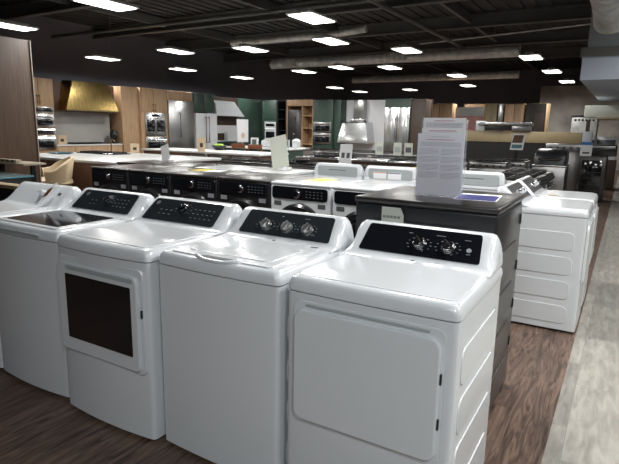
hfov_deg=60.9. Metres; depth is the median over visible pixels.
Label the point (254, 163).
cooktop
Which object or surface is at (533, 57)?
diffuser
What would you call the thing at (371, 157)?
cooktop
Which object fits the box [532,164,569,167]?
countertop
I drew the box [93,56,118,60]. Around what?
diffuser
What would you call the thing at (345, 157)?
sign card
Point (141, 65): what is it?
wall
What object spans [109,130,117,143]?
coffee grinder
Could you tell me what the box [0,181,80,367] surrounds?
washing machine
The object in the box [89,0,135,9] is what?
diffuser
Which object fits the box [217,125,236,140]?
backsplash
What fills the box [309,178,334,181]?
energy label
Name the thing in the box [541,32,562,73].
pendant light
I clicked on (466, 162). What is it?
range cooker
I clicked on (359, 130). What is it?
hood
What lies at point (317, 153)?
range cooker
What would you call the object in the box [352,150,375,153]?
range cooker
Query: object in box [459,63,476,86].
pendant light
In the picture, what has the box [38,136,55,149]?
oven
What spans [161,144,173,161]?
sign card
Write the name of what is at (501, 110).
hood
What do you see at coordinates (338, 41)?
diffuser
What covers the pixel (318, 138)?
oven
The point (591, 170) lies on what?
wine fridge
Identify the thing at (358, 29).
duct
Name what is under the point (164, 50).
diffuser
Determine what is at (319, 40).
diffuser
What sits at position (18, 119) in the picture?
partition wall
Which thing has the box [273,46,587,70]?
ceiling beam
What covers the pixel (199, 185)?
washer
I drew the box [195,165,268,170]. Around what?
laundry machine
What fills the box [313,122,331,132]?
oven
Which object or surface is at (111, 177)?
washer
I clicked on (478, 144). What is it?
wall
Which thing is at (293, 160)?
cooktop
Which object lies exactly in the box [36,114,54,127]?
oven
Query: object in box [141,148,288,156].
island countertop
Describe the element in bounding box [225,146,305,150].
island countertop
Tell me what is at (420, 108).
tall cabinet
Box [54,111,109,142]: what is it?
backsplash
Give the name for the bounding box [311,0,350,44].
pendant light
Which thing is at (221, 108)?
range hood
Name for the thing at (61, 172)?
lounge chair
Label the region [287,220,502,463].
dryer
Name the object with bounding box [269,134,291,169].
sign card
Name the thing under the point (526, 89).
wall
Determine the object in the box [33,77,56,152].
tall cabinet
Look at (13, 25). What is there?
diffuser
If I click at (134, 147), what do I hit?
price card
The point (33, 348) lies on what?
washing machine
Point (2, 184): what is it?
countertop
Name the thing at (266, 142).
box
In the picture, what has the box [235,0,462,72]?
ceiling beam
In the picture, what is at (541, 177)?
cooktop
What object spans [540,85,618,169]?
wall
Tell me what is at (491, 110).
tall cabinet
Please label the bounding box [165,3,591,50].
ceiling beam
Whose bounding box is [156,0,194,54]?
pendant light
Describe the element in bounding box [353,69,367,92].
pendant light
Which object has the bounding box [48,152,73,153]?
plate
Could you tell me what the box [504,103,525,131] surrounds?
tall cabinet
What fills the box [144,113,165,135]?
oven
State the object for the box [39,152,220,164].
island countertop
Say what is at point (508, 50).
air duct
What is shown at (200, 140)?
price card
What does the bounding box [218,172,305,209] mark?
washer
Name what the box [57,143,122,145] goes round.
countertop
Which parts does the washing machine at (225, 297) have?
lid handle, lid, lid panel, knob, knob, control panel, knob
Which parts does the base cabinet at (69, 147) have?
door, door, door, door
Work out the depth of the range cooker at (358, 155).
12.81 m
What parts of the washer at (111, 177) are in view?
door, control panel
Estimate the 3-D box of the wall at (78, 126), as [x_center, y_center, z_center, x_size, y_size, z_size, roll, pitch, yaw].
[-6.662,-3.419,15.241,0.350,1.700,2.200,8,13,30]
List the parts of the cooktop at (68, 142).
plate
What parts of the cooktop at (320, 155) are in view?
plate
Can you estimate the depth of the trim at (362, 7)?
14.96 m
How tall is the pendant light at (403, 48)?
1.390 m
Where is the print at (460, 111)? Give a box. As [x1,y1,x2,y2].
[455,107,483,115]
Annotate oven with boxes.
[36,106,53,112]
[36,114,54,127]
[38,129,54,133]
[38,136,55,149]
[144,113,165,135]
[145,137,166,147]
[265,122,275,126]
[265,127,275,138]
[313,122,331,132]
[313,133,330,143]
[594,137,618,189]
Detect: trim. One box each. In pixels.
[0,0,139,19]
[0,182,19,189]
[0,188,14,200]
[47,0,389,75]
[92,0,466,39]
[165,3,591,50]
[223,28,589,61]
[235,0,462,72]
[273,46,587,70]
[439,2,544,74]
[580,46,618,58]
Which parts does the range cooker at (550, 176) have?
oven door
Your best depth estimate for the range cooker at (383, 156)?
12.45 m
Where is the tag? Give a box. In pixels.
[36,183,57,205]
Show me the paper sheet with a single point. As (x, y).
(209, 170)
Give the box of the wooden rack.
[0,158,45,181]
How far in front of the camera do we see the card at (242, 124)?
19.85 m
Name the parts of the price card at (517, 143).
frame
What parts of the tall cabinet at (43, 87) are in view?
door, door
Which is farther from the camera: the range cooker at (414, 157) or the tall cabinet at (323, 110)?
the tall cabinet at (323, 110)
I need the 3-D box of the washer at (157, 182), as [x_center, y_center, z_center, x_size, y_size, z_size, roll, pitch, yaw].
[-1.731,-0.281,6.624,0.692,1.010,0.850,8,13,30]
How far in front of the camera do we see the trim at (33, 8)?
14.37 m
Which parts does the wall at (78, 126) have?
wall panel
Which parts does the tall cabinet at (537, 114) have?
door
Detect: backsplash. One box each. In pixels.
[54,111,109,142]
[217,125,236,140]
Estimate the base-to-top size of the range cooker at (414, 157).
0.962 m
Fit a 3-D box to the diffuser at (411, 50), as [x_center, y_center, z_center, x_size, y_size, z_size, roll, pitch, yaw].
[2.545,-4.516,13.086,0.220,0.012,0.900,8,13,30]
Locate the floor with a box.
[0,170,618,463]
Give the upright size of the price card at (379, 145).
0.300 m
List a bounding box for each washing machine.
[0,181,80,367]
[0,188,154,396]
[159,206,353,463]
[314,162,364,179]
[364,165,415,182]
[461,170,511,191]
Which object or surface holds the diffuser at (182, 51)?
attached to the pendant light at (171, 49)
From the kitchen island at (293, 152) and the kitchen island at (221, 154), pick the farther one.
the kitchen island at (293, 152)
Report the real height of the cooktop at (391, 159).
0.048 m
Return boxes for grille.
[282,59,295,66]
[389,52,405,61]
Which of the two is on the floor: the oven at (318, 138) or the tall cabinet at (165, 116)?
the tall cabinet at (165, 116)
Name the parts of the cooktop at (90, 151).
plate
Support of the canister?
on the island countertop
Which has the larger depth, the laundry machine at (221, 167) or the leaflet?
the laundry machine at (221, 167)
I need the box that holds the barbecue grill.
[532,148,569,190]
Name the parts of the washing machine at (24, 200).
lid panel, lid, knob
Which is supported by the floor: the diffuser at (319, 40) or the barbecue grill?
the barbecue grill
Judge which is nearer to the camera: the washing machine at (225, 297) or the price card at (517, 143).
the washing machine at (225, 297)
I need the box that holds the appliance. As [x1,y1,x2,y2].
[591,144,617,156]
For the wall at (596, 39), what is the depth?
9.06 m
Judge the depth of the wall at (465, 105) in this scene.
22.74 m
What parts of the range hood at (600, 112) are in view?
post, casing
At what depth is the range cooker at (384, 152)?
14.73 m
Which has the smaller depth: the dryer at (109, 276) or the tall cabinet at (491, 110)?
the dryer at (109, 276)
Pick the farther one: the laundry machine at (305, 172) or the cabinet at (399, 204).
the laundry machine at (305, 172)
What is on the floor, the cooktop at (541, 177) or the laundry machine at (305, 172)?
the laundry machine at (305, 172)
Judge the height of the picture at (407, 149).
0.120 m
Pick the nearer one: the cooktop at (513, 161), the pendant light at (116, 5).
the pendant light at (116, 5)
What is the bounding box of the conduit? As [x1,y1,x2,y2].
[420,22,589,44]
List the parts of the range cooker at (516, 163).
control panel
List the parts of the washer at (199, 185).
door, control panel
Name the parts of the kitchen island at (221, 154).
appliance door, appliance door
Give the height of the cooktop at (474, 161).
0.025 m
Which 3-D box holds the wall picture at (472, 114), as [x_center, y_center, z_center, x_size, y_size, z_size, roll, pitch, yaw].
[6.970,-4.133,23.031,1.206,2.570,0.362,8,13,30]
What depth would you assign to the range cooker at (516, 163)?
11.64 m
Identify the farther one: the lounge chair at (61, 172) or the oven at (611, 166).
the oven at (611, 166)
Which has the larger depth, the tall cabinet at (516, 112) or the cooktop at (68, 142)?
the tall cabinet at (516, 112)
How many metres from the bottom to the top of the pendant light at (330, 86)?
1.390 m
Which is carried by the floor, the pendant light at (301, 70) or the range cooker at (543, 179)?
the range cooker at (543, 179)
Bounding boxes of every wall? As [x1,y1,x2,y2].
[0,16,343,100]
[0,36,41,182]
[52,81,114,143]
[214,96,261,149]
[343,68,583,106]
[464,103,550,131]
[464,131,592,168]
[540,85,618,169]
[580,55,618,100]
[588,13,618,46]
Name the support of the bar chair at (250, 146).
on the floor
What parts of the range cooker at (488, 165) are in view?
oven door, control panel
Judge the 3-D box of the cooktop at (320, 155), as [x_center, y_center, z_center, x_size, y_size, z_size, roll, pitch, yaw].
[0.540,-1.660,11.558,0.900,0.048,0.520,8,13,30]
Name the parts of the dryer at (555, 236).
control panel, raised plate, door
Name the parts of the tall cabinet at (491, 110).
door, door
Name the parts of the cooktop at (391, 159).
plate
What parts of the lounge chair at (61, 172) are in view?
seat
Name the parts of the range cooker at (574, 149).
control panel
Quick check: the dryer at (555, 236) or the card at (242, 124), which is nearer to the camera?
the dryer at (555, 236)
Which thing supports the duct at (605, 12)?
hanging from the ceiling
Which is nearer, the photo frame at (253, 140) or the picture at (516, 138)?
the picture at (516, 138)
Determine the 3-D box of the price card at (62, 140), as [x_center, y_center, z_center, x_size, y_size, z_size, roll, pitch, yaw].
[-6.821,-2.545,14.515,0.220,0.261,0.090,-3,12,-20]
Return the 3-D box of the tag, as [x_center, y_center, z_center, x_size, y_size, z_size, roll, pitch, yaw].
[-1.843,-0.266,3.695,0.143,0.158,0.045,-9,15,-41]
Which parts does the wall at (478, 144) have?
post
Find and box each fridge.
[194,113,216,148]
[575,155,607,200]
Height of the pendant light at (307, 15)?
1.390 m
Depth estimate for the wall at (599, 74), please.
9.19 m
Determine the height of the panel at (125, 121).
2.710 m
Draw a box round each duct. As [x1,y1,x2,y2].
[230,20,367,45]
[270,29,520,68]
[352,59,519,82]
[590,0,618,33]
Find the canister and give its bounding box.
[292,139,300,147]
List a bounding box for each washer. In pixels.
[91,164,172,191]
[129,166,205,198]
[171,169,257,201]
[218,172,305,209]
[271,176,364,214]
[333,180,415,237]
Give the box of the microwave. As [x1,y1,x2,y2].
[217,131,226,141]
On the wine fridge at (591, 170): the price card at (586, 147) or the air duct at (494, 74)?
the price card at (586, 147)
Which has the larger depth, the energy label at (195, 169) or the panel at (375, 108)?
the panel at (375, 108)
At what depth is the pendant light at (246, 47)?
13.22 m
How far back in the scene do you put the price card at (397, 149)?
12.46 m
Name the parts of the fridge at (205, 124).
door, door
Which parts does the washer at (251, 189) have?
knob, door, control panel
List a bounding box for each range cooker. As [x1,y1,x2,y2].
[217,158,265,165]
[250,159,292,167]
[287,162,327,169]
[303,148,329,155]
[310,152,339,155]
[326,149,354,152]
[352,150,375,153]
[352,153,374,157]
[368,154,404,158]
[383,151,403,156]
[403,156,416,158]
[463,158,472,169]
[469,159,511,171]
[493,158,530,168]
[502,171,549,189]
[504,174,540,185]
[507,168,555,189]
[546,143,580,190]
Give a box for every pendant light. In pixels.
[0,0,38,30]
[73,0,138,11]
[84,10,121,60]
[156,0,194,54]
[168,54,197,71]
[229,49,253,78]
[231,0,269,52]
[286,0,336,23]
[291,29,316,72]
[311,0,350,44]
[326,78,343,88]
[327,44,354,69]
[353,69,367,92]
[377,26,402,69]
[390,16,422,53]
[402,69,417,90]
[446,62,467,76]
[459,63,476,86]
[517,6,543,59]
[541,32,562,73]
[558,48,575,82]
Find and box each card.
[58,135,66,144]
[130,143,138,152]
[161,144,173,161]
[197,137,204,151]
[237,119,247,143]
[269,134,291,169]
[339,144,352,163]
[375,142,383,154]
[393,143,401,155]
[404,143,412,155]
[510,134,525,158]
[580,142,592,155]
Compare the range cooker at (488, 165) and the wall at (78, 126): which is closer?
the range cooker at (488, 165)
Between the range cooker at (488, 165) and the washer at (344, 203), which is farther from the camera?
the range cooker at (488, 165)
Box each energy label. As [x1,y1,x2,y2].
[192,169,214,170]
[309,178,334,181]
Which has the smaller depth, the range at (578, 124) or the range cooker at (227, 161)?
the range cooker at (227, 161)
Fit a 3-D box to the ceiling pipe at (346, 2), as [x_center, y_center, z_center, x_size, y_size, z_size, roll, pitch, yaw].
[-2.317,-5.739,13.421,13.900,0.610,0.100,8,13,30]
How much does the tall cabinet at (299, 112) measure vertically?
2.710 m
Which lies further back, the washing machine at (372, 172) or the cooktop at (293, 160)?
the cooktop at (293, 160)
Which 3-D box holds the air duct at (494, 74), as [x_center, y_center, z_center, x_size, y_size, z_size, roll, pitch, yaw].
[5.277,-7.220,23.066,7.461,1.166,0.315,8,13,30]
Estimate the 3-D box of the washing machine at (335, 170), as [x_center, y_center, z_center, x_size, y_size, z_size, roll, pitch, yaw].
[0.527,-0.376,7.116,0.695,1.126,0.702,8,13,30]
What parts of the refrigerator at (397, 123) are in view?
fridge door, fridge door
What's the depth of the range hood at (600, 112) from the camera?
13.65 m
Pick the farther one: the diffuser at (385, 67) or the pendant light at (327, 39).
the diffuser at (385, 67)
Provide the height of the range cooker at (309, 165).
0.962 m
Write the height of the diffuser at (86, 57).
0.012 m
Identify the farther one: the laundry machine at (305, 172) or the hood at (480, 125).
the hood at (480, 125)
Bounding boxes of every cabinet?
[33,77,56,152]
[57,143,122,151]
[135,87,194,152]
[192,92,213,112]
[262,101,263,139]
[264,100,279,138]
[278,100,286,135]
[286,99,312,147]
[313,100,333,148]
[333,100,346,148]
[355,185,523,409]
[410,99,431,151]
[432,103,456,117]
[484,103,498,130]
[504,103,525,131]
[525,103,548,131]
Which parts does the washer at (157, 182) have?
door, control panel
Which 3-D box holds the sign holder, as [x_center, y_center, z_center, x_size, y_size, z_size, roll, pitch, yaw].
[0.721,-0.410,2.897,0.261,0.430,0.080,8,13,30]
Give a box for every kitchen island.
[39,152,220,191]
[141,148,288,160]
[225,146,305,160]
[296,156,416,166]
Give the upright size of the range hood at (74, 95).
0.816 m
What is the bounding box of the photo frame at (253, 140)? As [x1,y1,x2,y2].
[251,137,257,143]
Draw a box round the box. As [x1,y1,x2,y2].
[261,139,269,146]
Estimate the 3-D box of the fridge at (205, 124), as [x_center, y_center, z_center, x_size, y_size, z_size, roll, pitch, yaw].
[-3.983,-3.343,19.369,0.730,2.010,1.122,8,13,30]
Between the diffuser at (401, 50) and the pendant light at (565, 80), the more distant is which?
the pendant light at (565, 80)
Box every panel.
[110,86,139,152]
[345,100,385,149]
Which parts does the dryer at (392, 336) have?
door, raised plate, knob, control panel, knob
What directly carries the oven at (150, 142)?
in the tall cabinet at (165, 116)
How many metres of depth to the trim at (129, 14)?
17.54 m
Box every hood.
[59,80,117,111]
[210,100,243,116]
[337,100,374,143]
[476,121,533,131]
[496,104,504,130]
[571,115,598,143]
[584,105,618,131]
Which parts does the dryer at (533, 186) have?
control panel, raised plate, door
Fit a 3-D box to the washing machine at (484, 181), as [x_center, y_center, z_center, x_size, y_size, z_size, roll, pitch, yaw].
[1.994,-0.181,6.260,0.695,1.126,0.702,8,13,30]
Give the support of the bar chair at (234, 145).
on the floor
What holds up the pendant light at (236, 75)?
hanging from the ceiling
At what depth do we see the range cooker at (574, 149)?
13.51 m
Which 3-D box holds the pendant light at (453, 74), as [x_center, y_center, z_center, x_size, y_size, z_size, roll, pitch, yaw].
[5.315,-6.290,18.779,0.540,1.390,0.980,8,13,30]
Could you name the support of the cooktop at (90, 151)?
in the island countertop
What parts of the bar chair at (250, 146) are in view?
backrest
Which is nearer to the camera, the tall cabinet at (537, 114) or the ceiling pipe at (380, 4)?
the ceiling pipe at (380, 4)
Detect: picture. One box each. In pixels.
[405,147,410,152]
[455,107,484,130]
[512,135,523,142]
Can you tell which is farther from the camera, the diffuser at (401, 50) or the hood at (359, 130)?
the hood at (359, 130)
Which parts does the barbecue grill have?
handle, lid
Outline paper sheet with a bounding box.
[203,170,228,171]
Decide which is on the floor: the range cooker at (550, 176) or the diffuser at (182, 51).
the range cooker at (550, 176)
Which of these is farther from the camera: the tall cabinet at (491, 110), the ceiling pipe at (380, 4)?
the tall cabinet at (491, 110)
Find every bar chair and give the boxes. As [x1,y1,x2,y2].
[231,143,244,150]
[248,144,261,151]
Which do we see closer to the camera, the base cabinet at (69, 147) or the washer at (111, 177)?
the washer at (111, 177)
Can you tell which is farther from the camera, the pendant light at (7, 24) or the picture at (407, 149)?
the picture at (407, 149)
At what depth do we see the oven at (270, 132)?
22.54 m
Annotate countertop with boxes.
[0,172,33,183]
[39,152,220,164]
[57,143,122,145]
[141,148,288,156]
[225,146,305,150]
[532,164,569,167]
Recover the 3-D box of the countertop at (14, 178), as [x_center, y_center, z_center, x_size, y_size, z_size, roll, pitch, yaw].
[-4.156,-0.201,6.242,1.380,0.955,1.090,8,13,30]
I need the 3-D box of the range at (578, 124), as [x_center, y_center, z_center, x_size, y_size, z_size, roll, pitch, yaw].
[8.338,-2.453,15.904,0.895,2.079,0.850,8,13,30]
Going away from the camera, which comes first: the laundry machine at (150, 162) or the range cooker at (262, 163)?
the laundry machine at (150, 162)
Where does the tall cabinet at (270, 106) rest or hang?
on the floor
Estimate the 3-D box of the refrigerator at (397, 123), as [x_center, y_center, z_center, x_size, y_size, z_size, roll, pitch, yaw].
[3.393,-3.659,19.965,1.018,2.700,0.758,8,13,30]
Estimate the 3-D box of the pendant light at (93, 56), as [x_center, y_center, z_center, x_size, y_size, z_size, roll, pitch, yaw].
[-6.210,-5.895,15.717,0.540,1.390,0.980,8,13,30]
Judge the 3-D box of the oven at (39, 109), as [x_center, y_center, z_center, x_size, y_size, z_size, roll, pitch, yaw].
[-6.945,-3.197,13.753,0.102,0.150,0.574,8,13,30]
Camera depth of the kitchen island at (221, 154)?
13.72 m
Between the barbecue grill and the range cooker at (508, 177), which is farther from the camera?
the barbecue grill
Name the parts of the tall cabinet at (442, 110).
door, door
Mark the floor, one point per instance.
(38, 425)
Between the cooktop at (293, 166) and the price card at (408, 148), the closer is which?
the cooktop at (293, 166)
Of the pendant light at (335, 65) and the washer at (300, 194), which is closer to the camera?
the washer at (300, 194)
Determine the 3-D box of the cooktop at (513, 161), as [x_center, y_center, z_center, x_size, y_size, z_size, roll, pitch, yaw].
[4.574,-1.617,11.973,0.766,0.025,0.670,8,13,30]
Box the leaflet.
[454,193,501,201]
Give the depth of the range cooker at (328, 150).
15.61 m
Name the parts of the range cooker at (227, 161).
control panel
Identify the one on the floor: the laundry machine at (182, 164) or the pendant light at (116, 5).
the laundry machine at (182, 164)
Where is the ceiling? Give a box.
[0,0,590,76]
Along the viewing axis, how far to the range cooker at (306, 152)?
16.00 m
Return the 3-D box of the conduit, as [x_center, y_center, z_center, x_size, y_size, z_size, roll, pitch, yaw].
[5.373,-5.961,15.172,0.040,0.580,5.132,-10,15,-43]
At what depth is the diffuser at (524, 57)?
13.92 m
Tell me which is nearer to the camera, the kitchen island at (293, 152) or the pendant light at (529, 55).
the pendant light at (529, 55)
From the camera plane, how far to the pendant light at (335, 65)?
16.83 m
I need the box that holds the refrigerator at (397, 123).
[383,98,411,150]
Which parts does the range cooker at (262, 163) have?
control panel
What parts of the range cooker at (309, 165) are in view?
control panel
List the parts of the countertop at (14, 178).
glass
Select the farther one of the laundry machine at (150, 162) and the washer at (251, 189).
the laundry machine at (150, 162)
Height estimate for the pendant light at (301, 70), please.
1.390 m
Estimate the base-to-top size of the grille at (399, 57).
0.280 m
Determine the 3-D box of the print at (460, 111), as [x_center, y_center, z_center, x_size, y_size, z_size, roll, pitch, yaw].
[6.899,-5.182,22.671,1.206,0.374,0.010,8,13,30]
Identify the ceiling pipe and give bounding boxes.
[51,0,387,38]
[366,0,466,47]
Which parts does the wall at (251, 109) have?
panel, green panel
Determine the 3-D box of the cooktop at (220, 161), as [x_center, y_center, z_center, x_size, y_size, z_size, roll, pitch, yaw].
[-1.269,-1.358,10.125,0.766,0.025,0.670,8,13,30]
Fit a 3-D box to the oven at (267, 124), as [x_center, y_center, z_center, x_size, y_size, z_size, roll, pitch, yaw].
[-1.689,-4.592,22.476,0.573,0.220,0.102,8,13,30]
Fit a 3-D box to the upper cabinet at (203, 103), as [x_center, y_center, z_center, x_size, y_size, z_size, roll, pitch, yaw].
[-4.072,-4.677,19.072,0.670,0.660,1.129,8,13,30]
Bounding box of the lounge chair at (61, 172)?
[41,156,73,185]
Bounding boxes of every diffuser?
[0,23,36,29]
[0,25,29,30]
[86,57,113,60]
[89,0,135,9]
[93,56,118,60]
[158,49,184,54]
[165,49,193,53]
[234,47,258,52]
[241,47,267,51]
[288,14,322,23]
[300,12,333,22]
[313,39,338,44]
[323,38,348,44]
[378,66,393,69]
[392,48,411,53]
[401,48,421,52]
[519,55,532,59]
[529,55,542,59]
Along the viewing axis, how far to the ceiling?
16.99 m
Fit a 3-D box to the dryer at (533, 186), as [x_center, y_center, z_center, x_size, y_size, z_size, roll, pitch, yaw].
[2.357,0.053,5.105,0.706,1.126,0.695,8,13,30]
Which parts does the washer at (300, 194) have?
knob, door, control panel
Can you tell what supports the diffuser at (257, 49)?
attached to the pendant light at (246, 47)
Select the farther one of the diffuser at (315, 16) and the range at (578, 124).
the range at (578, 124)
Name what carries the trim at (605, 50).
attached to the wall at (599, 74)
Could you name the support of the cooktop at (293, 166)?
in the range cooker at (309, 165)
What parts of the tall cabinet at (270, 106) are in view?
door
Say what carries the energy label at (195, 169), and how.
on the washer at (199, 185)
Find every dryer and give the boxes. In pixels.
[57,196,242,439]
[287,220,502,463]
[497,181,593,331]
[515,175,598,305]
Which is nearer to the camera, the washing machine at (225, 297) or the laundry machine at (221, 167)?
the washing machine at (225, 297)
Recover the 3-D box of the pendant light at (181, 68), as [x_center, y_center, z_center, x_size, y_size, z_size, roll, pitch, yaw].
[-4.450,-6.396,18.420,0.540,1.390,0.980,8,13,30]
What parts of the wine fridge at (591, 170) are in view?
door glass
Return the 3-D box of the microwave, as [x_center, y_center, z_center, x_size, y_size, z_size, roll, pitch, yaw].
[-3.497,-3.656,20.149,0.410,0.380,0.650,8,13,30]
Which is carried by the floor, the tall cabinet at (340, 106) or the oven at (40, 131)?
the tall cabinet at (340, 106)
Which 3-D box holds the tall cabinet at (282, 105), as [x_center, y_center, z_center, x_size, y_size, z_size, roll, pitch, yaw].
[-1.011,-4.254,22.610,0.432,2.690,0.630,8,13,30]
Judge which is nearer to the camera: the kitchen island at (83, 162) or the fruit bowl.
the kitchen island at (83, 162)
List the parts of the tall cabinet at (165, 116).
door, door, door, fridge door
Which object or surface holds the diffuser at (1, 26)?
attached to the pendant light at (7, 24)
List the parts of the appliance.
rail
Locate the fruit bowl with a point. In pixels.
(213, 146)
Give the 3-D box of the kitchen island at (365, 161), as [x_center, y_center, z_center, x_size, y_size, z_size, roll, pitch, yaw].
[1.260,-1.078,11.227,3.300,0.940,0.600,8,13,30]
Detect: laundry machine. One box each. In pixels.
[117,160,181,164]
[154,162,224,167]
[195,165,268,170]
[242,167,314,175]
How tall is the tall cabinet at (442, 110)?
2.726 m
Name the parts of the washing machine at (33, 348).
lid, glass pane, control panel, knob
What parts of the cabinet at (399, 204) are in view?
plate, panel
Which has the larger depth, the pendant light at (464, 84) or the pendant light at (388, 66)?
the pendant light at (464, 84)
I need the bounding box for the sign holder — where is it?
[415,118,465,195]
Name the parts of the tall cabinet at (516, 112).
door, door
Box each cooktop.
[67,142,109,143]
[76,150,130,154]
[217,160,252,163]
[251,162,290,164]
[289,165,314,167]
[291,159,317,162]
[311,154,357,157]
[368,156,404,158]
[387,158,416,161]
[469,160,511,163]
[510,160,530,162]
[533,175,546,179]
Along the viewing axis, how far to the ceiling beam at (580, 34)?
19.36 m
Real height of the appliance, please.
0.256 m
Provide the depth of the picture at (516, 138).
11.83 m
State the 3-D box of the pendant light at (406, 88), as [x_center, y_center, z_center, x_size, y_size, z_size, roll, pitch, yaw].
[4.962,-7.675,25.774,0.540,1.390,0.980,8,13,30]
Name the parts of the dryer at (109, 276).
door handle, door, raised plate, control panel, knob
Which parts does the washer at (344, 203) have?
control panel, door, door glass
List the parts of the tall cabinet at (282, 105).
panel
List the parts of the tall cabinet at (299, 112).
panel, fridge door, panel, panel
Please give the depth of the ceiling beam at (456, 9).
14.92 m
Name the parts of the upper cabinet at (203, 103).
door, door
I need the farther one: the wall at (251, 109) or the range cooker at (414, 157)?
the wall at (251, 109)
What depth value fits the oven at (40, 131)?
13.87 m
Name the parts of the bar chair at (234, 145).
backrest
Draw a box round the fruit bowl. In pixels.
[211,145,225,149]
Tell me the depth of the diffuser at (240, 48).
13.40 m
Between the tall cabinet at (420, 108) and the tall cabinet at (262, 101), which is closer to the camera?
the tall cabinet at (420, 108)

